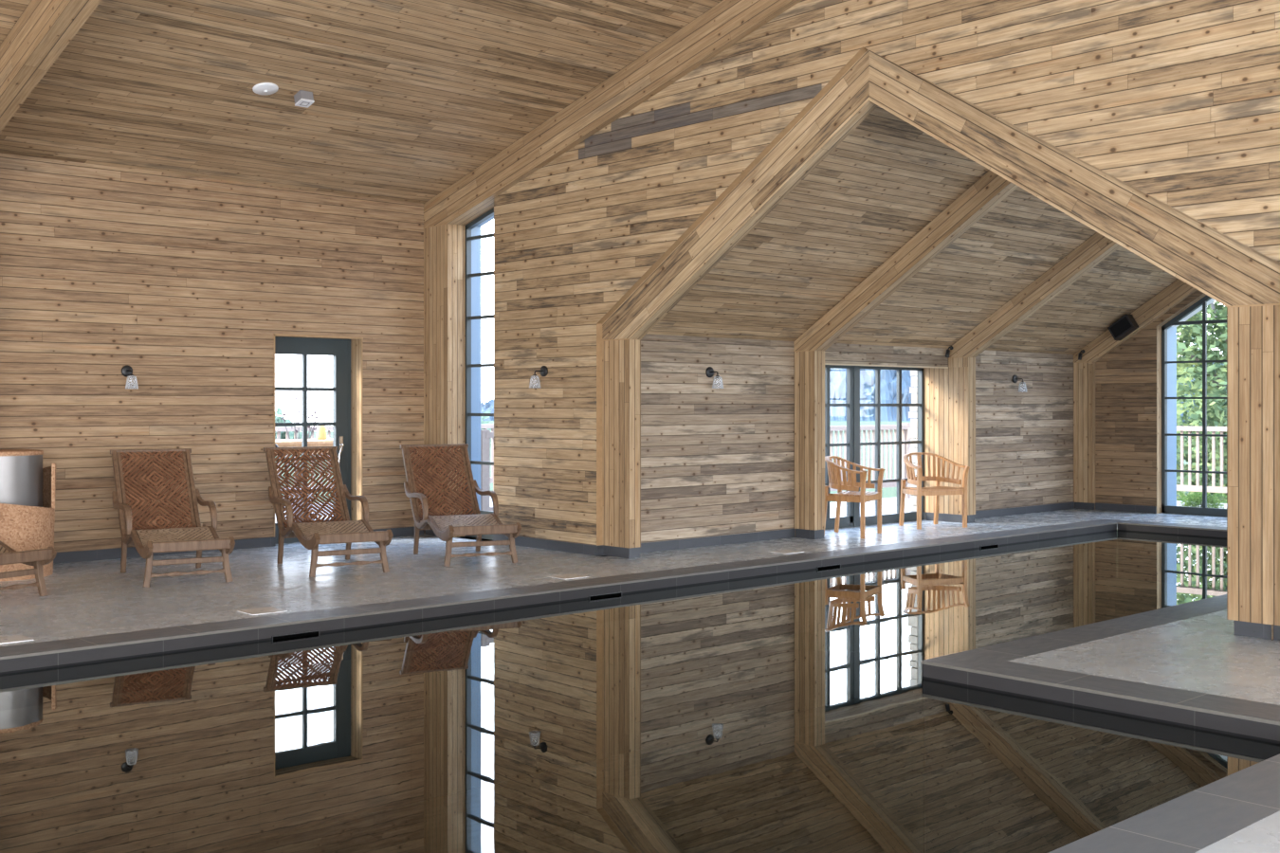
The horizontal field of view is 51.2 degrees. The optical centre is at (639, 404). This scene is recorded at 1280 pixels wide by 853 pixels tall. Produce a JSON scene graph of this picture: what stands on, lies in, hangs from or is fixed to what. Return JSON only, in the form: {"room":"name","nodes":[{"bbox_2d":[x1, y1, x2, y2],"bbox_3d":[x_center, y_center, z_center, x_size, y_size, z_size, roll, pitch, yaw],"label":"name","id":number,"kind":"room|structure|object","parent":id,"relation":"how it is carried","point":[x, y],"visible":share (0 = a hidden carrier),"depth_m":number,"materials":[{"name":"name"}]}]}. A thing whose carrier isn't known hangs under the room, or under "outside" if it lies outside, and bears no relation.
{"room":"indoor swimming pool","nodes":[
{"label":"indoor swimming pool","id":0,"kind":"room"},
{"bbox_2d":[0,153,425,552],"bbox_3d":[-7.760,-0.409,10.481,14.700,3.817,0.001,0,0,-42],"label":"wall","id":1,"kind":"structure","parent":0,"point":[187,283],"depth_m":13.43,"materials":[{"name":"brown wood"}]},
{"bbox_2d":[121,365,138,388],"bbox_3d":[-4.938,-0.261,12.937,0.123,0.231,0.186,0,0,-42],"label":"wall lamp","id":2,"kind":"object","parent":1,"relation":"attached to","point":[126,371],"visible":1,"depth_m":12.97,"materials":[{"name":"black metal"}]},
{"bbox_2d":[53,527,424,564],"bbox_3d":[-7.827,1.450,10.412,14.507,0.100,0.012,0,0,-42],"label":"baseboard","id":3,"kind":"structure","parent":1,"relation":"attached to","point":[106,554],"depth_m":13.06,"materials":[{"name":"stone"}]},
{"bbox_2d":[274,333,363,544],"bbox_3d":[-3.588,0.364,14.489,1.154,2.272,0.295,0,0,-42],"label":"door","id":4,"kind":"structure","parent":1,"relation":"in","point":[346,352],"depth_m":14.81,"materials":[{"name":"grey paint"}]},
{"bbox_2d":[0,0,722,203],"bbox_3d":[-2.386,-3.365,4.595,14.683,2.136,15.941,0,0,-42],"label":"ceiling","id":5,"kind":"structure","parent":0,"point":[411,97],"depth_m":12.01,"materials":[{"name":"brown wood"}]},
{"bbox_2d":[252,82,278,95],"bbox_3d":[-3.338,-2.808,11.900,0.223,0.074,0.218,0,0,-37],"label":"ceiling disc","id":6,"kind":"object","parent":5,"relation":"attached to","point":[263,88],"visible":1,"depth_m":11.87,"materials":[{"name":"white plastic"}]},
{"bbox_2d":[293,90,314,108],"bbox_3d":[-3.051,-2.772,12.126,0.128,0.127,0.147,0,0,-42],"label":"ceiling sensor","id":7,"kind":"object","parent":5,"relation":"attached to","point":[302,99],"visible":1,"depth_m":12.09,"materials":[{"name":"grey plastic"}]},
{"bbox_2d":[0,618,1223,852],"bbox_3d":[0.009,2.375,7.299,22.067,1.150,6.219,0,0,-42],"label":"pool water","id":8,"kind":"structure","parent":0,"point":[635,735],"depth_m":9.56,"materials":[{"name":"liquid"}]},
{"bbox_2d":[0,496,1279,852],"bbox_3d":[-0.654,1.700,9.974,28.500,0.400,21.600,0,0,-42],"label":"floor","id":9,"kind":"structure","parent":0,"point":[1202,653],"depth_m":10.81,"materials":[{"name":"concrete"}]},
{"bbox_2d":[0,634,33,643],"bbox_3d":[-4.029,1.498,8.478,0.260,0.004,0.250,0,0,-42],"label":"deck cover","id":10,"kind":"object","parent":9,"relation":"on","point":[13,638],"visible":1,"depth_m":8.48,"materials":[{"name":"white"}]},
{"bbox_2d":[0,463,56,582],"bbox_3d":[-5.577,1.010,11.650,0.890,0.980,0.890,0,0,-42],"label":"tub","id":11,"kind":"object","parent":9,"relation":"on","point":[22,527],"visible":0.68,"depth_m":11.42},
{"bbox_2d":[0,449,43,507],"bbox_3d":[-5.577,0.949,11.650,0.676,1.082,0.676,0,0,-42],"label":"cylinder","id":12,"kind":"object","parent":11,"relation":"in","point":[21,470],"visible":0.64,"depth_m":11.46,"materials":[{"name":"silver metal"}]},
{"bbox_2d":[0,541,56,596],"bbox_3d":[-5.465,0.964,10.525,1.766,1.085,0.809,0,0,30],"label":"lounger","id":13,"kind":"object","parent":9,"relation":"on","point":[38,558],"visible":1,"depth_m":10.29,"materials":[{"name":"brown wood"}]},
{"bbox_2d":[0,0,101,131],"bbox_3d":[-0.832,-1.466,6.016,0.188,5.933,15.941,0,0,-42],"label":"frame","id":14,"kind":"object","parent":9,"relation":"on","point":[45,28],"depth_m":9.98,"materials":[{"name":"wood"}]},
{"bbox_2d":[109,448,235,587],"bbox_3d":[-4.119,0.964,11.704,0.809,1.085,1.766,0,0,-31],"label":"lounger","id":15,"kind":"object","parent":9,"relation":"on","point":[198,539],"visible":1,"depth_m":12.07,"materials":[{"name":"brown wicker"}]},
{"bbox_2d":[237,606,286,615],"bbox_3d":[-2.738,1.498,9.659,0.260,0.004,0.250,0,0,-42],"label":"deck cover","id":16,"kind":"object","parent":9,"relation":"on","point":[262,611],"visible":1,"depth_m":9.65,"materials":[{"name":"white"}]},
{"bbox_2d":[274,443,299,500],"bbox_3d":[-4.189,0.962,15.178,0.682,1.136,0.480,0,0,-42],"label":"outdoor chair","id":17,"kind":"object","parent":9,"relation":"on","point":[276,446],"visible":0.03,"depth_m":15.45,"materials":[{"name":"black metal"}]},
{"bbox_2d":[280,397,318,520],"bbox_3d":[-4.452,0.715,17.568,0.474,1.631,0.543,0,0,34],"label":"shrub","id":18,"kind":"object","parent":9,"relation":"on","point":[315,411],"visible":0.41,"depth_m":17.50,"materials":[{"name":"grey plant"}]},
{"bbox_2d":[274,438,332,455],"bbox_3d":[-4.190,0.988,16.358,0.894,1.085,2.200,0,0,42],"label":"outdoor table","id":19,"kind":"object","parent":9,"relation":"on","point":[293,442],"visible":0.07,"depth_m":16.00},
{"bbox_2d":[316,425,326,439],"bbox_3d":[-3.979,0.359,16.690,0.118,0.170,0.118,0,0,-42],"label":"terracotta pot","id":20,"kind":"object","parent":19,"relation":"on","point":[321,429],"visible":1,"depth_m":16.64,"materials":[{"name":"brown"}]},
{"bbox_2d":[263,446,392,577],"bbox_3d":[-2.910,0.964,12.371,0.809,1.085,1.766,0,0,-29],"label":"lounger","id":21,"kind":"object","parent":9,"relation":"on","point":[310,533],"visible":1,"depth_m":12.73,"materials":[{"name":"brown wicker"}]},
{"bbox_2d":[274,423,493,490],"bbox_3d":[-5.713,0.920,19.577,11.110,1.220,0.120,0,0,-42],"label":"terrace railing","id":22,"kind":"object","parent":9,"relation":"on","point":[278,429],"visible":0.04,"depth_m":20.25,"materials":[{"name":"white wood"}]},
{"bbox_2d":[400,443,521,566],"bbox_3d":[-1.784,0.964,13.117,0.809,1.085,1.766,0,0,-25],"label":"lounger","id":23,"kind":"object","parent":9,"relation":"on","point":[445,525],"visible":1,"depth_m":13.51,"materials":[{"name":"brown wicker"}]},
{"bbox_2d":[548,573,588,579],"bbox_3d":[-0.628,1.498,11.590,0.260,0.004,0.250,0,0,-42],"label":"deck cover","id":24,"kind":"object","parent":9,"relation":"on","point":[568,576],"visible":1,"depth_m":11.55,"materials":[{"name":"white"}]},
{"bbox_2d":[0,519,1279,852],"bbox_3d":[0.126,1.660,7.424,22.232,0.320,6.705,0,0,-42],"label":"pool coping","id":25,"kind":"object","parent":9,"relation":"on","point":[1235,740],"visible":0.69,"depth_m":8.21,"materials":[{"name":"stone"}]},
{"bbox_2d":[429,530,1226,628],"bbox_3d":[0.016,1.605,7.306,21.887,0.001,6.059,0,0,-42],"label":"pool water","id":26,"kind":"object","parent":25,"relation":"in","point":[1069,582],"visible":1,"depth_m":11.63,"materials":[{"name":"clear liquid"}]},
{"bbox_2d":[480,422,914,511],"bbox_3d":[2.000,0.920,19.517,10.610,1.220,0.120,0,0,-42],"label":"terrace railing","id":27,"kind":"object","parent":9,"relation":"on","point":[485,434],"visible":0.1,"depth_m":20.88,"materials":[{"name":"white wood"}]},
{"bbox_2d":[769,549,804,553],"bbox_3d":[1.482,1.498,13.521,0.260,0.004,0.250,0,0,-42],"label":"deck cover","id":28,"kind":"object","parent":9,"relation":"on","point":[780,551],"visible":1,"depth_m":13.48,"materials":[{"name":"white"}]},
{"bbox_2d":[823,456,885,538],"bbox_3d":[2.424,1.052,15.283,0.580,0.900,0.738,0,0,27],"label":"armchair","id":29,"kind":"object","parent":9,"relation":"on","point":[862,497],"visible":1,"depth_m":15.15,"materials":[{"name":"brown wood"}]},
{"bbox_2d":[824,363,968,530],"bbox_3d":[2.817,0.512,16.084,2.872,1.975,0.730,0,0,-42],"label":"door","id":30,"kind":"structure","parent":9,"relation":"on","point":[942,392],"depth_m":16.91,"materials":[{"name":"grey paint"}]},
{"bbox_2d":[793,169,1018,539],"bbox_3d":[3.944,-0.607,12.717,0.183,4.215,6.360,0,0,-42],"label":"wooden beam","id":31,"kind":"structure","parent":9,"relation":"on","point":[991,189],"depth_m":14.61,"materials":[{"name":"wood"}]},
{"bbox_2d":[898,452,969,530],"bbox_3d":[3.555,1.052,16.308,0.738,0.900,0.580,0,0,-22],"label":"armchair","id":32,"kind":"object","parent":9,"relation":"on","point":[937,490],"visible":1,"depth_m":16.30,"materials":[{"name":"brown wood"}]},
{"bbox_2d":[602,49,1279,640],"bbox_3d":[1.910,-0.704,10.856,0.157,4.408,6.660,0,0,-42],"label":"frame","id":33,"kind":"object","parent":9,"relation":"on","point":[1232,273],"visible":0.96,"depth_m":9.73,"materials":[{"name":"wood"}]},
{"bbox_2d":[948,232,1121,523],"bbox_3d":[6.131,-0.607,14.717,0.176,4.215,6.360,0,0,-42],"label":"frame","id":34,"kind":"object","parent":9,"relation":"on","point":[1097,247],"visible":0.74,"depth_m":16.33,"materials":[{"name":"wood"}]},
{"bbox_2d":[945,346,953,357],"bbox_3d":[3.914,-0.661,16.918,0.128,0.148,0.052,0,0,-42],"label":"spotlight","id":35,"kind":"object","parent":34,"relation":"attached to","point":[947,353],"visible":1,"depth_m":16.88,"materials":[{"name":"black metal"}]},
{"bbox_2d":[1176,426,1226,493],"bbox_3d":[9.788,0.920,18.782,0.120,1.220,11.410,0,0,-42],"label":"terrace railing","id":36,"kind":"object","parent":9,"relation":"on","point":[1179,487],"visible":0.08,"depth_m":20.23,"materials":[{"name":"white wood"}]},
{"bbox_2d":[1179,492,1224,509],"bbox_3d":[8.117,1.408,19.283,0.655,0.278,0.610,0,0,-42],"label":"bush","id":37,"kind":"object","parent":9,"relation":"on","point":[1197,501],"visible":0.69,"depth_m":19.20,"materials":[{"name":"green plant"}]},
{"bbox_2d":[640,334,1073,543],"bbox_3d":[2.979,0.387,16.144,8.869,2.225,0.001,0,0,-42],"label":"wall","id":38,"kind":"structure","parent":0,"point":[717,461],"depth_m":14.61,"materials":[{"name":"brown wood"}]},
{"bbox_2d":[705,366,723,388],"bbox_3d":[0.795,-0.276,14.020,0.123,0.231,0.186,0,0,-42],"label":"wall lamp","id":39,"kind":"object","parent":38,"relation":"attached to","point":[709,373],"visible":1,"depth_m":14.05,"materials":[{"name":"black metal"}]},
{"bbox_2d":[640,502,1074,553],"bbox_3d":[2.987,1.450,16.179,8.650,0.100,0.600,0,0,-42],"label":"baseboard","id":40,"kind":"structure","parent":38,"relation":"attached to","point":[667,545],"depth_m":14.69,"materials":[{"name":"stone"}]},
{"bbox_2d":[1012,374,1026,391],"bbox_3d":[5.126,-0.279,17.982,0.123,0.231,0.186,0,0,-42],"label":"wall lamp","id":41,"kind":"object","parent":38,"relation":"attached to","point":[1014,377],"visible":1,"depth_m":18.01,"materials":[{"name":"black metal"}]},
{"bbox_2d":[452,0,1279,546],"bbox_3d":[2.986,-1.472,9.509,0.078,5.943,15.941,0,0,-42],"label":"wall","id":42,"kind":"structure","parent":0,"point":[1178,101],"depth_m":11.21,"materials":[{"name":"brown wood"}]},
{"bbox_2d":[453,198,493,540],"bbox_3d":[-1.691,-0.389,14.861,0.402,3.877,0.969,0,0,-42],"label":"window","id":43,"kind":"structure","parent":42,"relation":"in","point":[466,231],"depth_m":15.10,"materials":[{"name":"grey paint"}]},
{"bbox_2d":[529,365,548,388],"bbox_3d":[-1.057,-0.279,13.732,0.186,0.231,0.123,0,0,-42],"label":"wall lamp","id":44,"kind":"object","parent":42,"relation":"attached to","point":[543,371],"visible":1,"depth_m":13.75,"materials":[{"name":"black metal"}]},
{"bbox_2d":[493,533,603,556],"bbox_3d":[-0.972,1.450,13.834,0.100,0.100,1.717,0,0,-42],"label":"baseboard","id":45,"kind":"structure","parent":42,"relation":"attached to","point":[568,547],"depth_m":13.63,"materials":[{"name":"stone"}]},
{"bbox_2d":[423,0,802,536],"bbox_3d":[2.928,-1.466,9.457,0.078,5.933,15.941,0,0,-42],"label":"wooden beam","id":46,"kind":"structure","parent":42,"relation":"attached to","point":[726,23],"depth_m":13.89,"materials":[{"name":"wood"}]},
{"bbox_2d":[646,106,1177,354],"bbox_3d":[5.251,-1.710,13.912,9.129,2.010,6.360,0,0,-42],"label":"ceiling","id":47,"kind":"structure","parent":0,"point":[888,178],"depth_m":14.02,"materials":[{"name":"brown wood"}]},
{"bbox_2d":[907,370,926,519],"bbox_3d":[3.696,0.465,17.504,0.415,2.270,0.158,0,0,-42],"label":"stone pier","id":48,"kind":"object","parent":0,"point":[913,390],"visible":0.24,"depth_m":17.35,"materials":[{"name":"white stone"}]},
{"bbox_2d":[1094,290,1203,510],"bbox_3d":[8.397,-0.612,16.791,0.001,4.225,6.360,0,0,-42],"label":"wall","id":49,"kind":"structure","parent":0,"point":[1125,377],"depth_m":18.55,"materials":[{"name":"brown wood"}]},
{"bbox_2d":[1095,502,1156,513],"bbox_3d":[6.754,1.450,18.578,0.012,0.100,0.904,0,0,-42],"label":"baseboard","id":50,"kind":"structure","parent":49,"relation":"attached to","point":[1098,506],"depth_m":18.57,"materials":[{"name":"stone"}]},
{"bbox_2d":[1073,278,1197,510],"bbox_3d":[8.367,-0.607,16.764,0.082,4.215,6.360,0,0,-42],"label":"frame","id":51,"kind":"object","parent":49,"relation":"attached to","point":[1084,370],"visible":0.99,"depth_m":18.90,"materials":[{"name":"wood"}]},
{"bbox_2d":[1078,349,1084,360],"bbox_3d":[6.254,-0.696,18.924,0.128,0.148,0.052,0,0,-42],"label":"spotlight","id":52,"kind":"object","parent":51,"relation":"attached to","point":[1082,351],"visible":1,"depth_m":18.89,"materials":[{"name":"black metal"}]},
{"bbox_2d":[1107,313,1138,340],"bbox_3d":[6.677,-1.055,18.423,0.196,0.354,0.391,0,0,-42],"label":"loudspeaker","id":53,"kind":"object","parent":51,"relation":"attached to","point":[1125,325],"visible":1,"depth_m":18.34,"materials":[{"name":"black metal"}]},
{"bbox_2d":[1109,316,1131,338],"bbox_3d":[6.608,-1.055,18.359,0.008,0.164,0.280,0,-32,-42],"label":"grille","id":54,"kind":"object","parent":53,"relation":"attached to","point":[1120,328],"depth_m":18.35,"materials":[{"name":"black"}]},
{"bbox_2d":[1156,292,1226,517],"bbox_3d":[8.605,-0.422,16.979,0.560,3.944,4.156,0,0,-42],"label":"window","id":55,"kind":"structure","parent":49,"relation":"in","point":[1166,331],"depth_m":18.30,"materials":[{"name":"grey paint"}]},
{"bbox_2d":[1271,624,1273,640],"bbox_3d":[7.272,0.387,11.452,8.869,2.225,0.001,0,0,-42],"label":"wall","id":56,"kind":"structure","parent":0,"point":[1271,625],"depth_m":8.46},
{"label":"outside","id":57,"kind":"structure","parent":0,"visible":0},
{"bbox_2d":[274,420,1221,655],"bbox_3d":[28.426,4.077,26.007,522.944,3.753,600.000,0,0,-42],"label":"ground","id":58,"kind":"structure","parent":57,"point":[870,636],"depth_m":12.68,"materials":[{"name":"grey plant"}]},
{"bbox_2d":[274,407,310,456],"bbox_3d":[-21.376,2.635,77.028,5.226,4.991,4.825,0,0,-10],"label":"tree","id":59,"kind":"object","parent":58,"relation":"on","point":[279,411],"visible":0.04,"depth_m":77.79,"materials":[{"name":"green plant"}]},
{"bbox_2d":[330,409,491,443],"bbox_3d":[-14.414,2.044,79.999,9.803,6.730,11.461,0,0,-42],"label":"tree","id":60,"kind":"object","parent":58,"relation":"on","point":[488,411],"visible":0.02,"depth_m":79.09,"materials":[{"name":"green plant"}]},
{"bbox_2d":[1176,306,1224,463],"bbox_3d":[15.335,-2.053,39.285,9.976,10.128,8.197,0,0,-42],"label":"tree","id":61,"kind":"object","parent":58,"relation":"on","point":[1184,422],"visible":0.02,"depth_m":38.02,"materials":[{"name":"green plant"}]},
{"bbox_2d":[1176,301,1226,501],"bbox_3d":[10.781,-0.938,24.241,5.659,7.897,5.680,0,0,-42],"label":"tree","id":62,"kind":"object","parent":58,"relation":"on","point":[1217,408],"visible":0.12,"depth_m":23.42,"materials":[{"name":"green plant"}]},
{"bbox_2d":[1177,300,1226,408],"bbox_3d":[14.997,-2.046,29.470,7.468,10.143,7.640,0,0,-42],"label":"tree","id":63,"kind":"object","parent":58,"relation":"on","point":[1213,318],"visible":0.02,"depth_m":29.64,"materials":[{"name":"green plant"}]},
{"bbox_2d":[1177,492,1226,503],"bbox_3d":[9.136,1.796,21.573,1.605,0.920,1.545,0,0,-42],"label":"bush","id":64,"kind":"object","parent":58,"relation":"on","point":[1218,495],"visible":0.03,"depth_m":21.57,"materials":[{"name":"green plant"}]},
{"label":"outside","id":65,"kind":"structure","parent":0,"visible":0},
{"bbox_2d":[480,362,1223,421],"bbox_3d":[44.107,-3.512,275.033,191.305,18.959,207.233,0,0,-42],"label":"ground","id":66,"kind":"structure","parent":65,"point":[838,376],"depth_m":242.84,"materials":[{"name":"green plant"}]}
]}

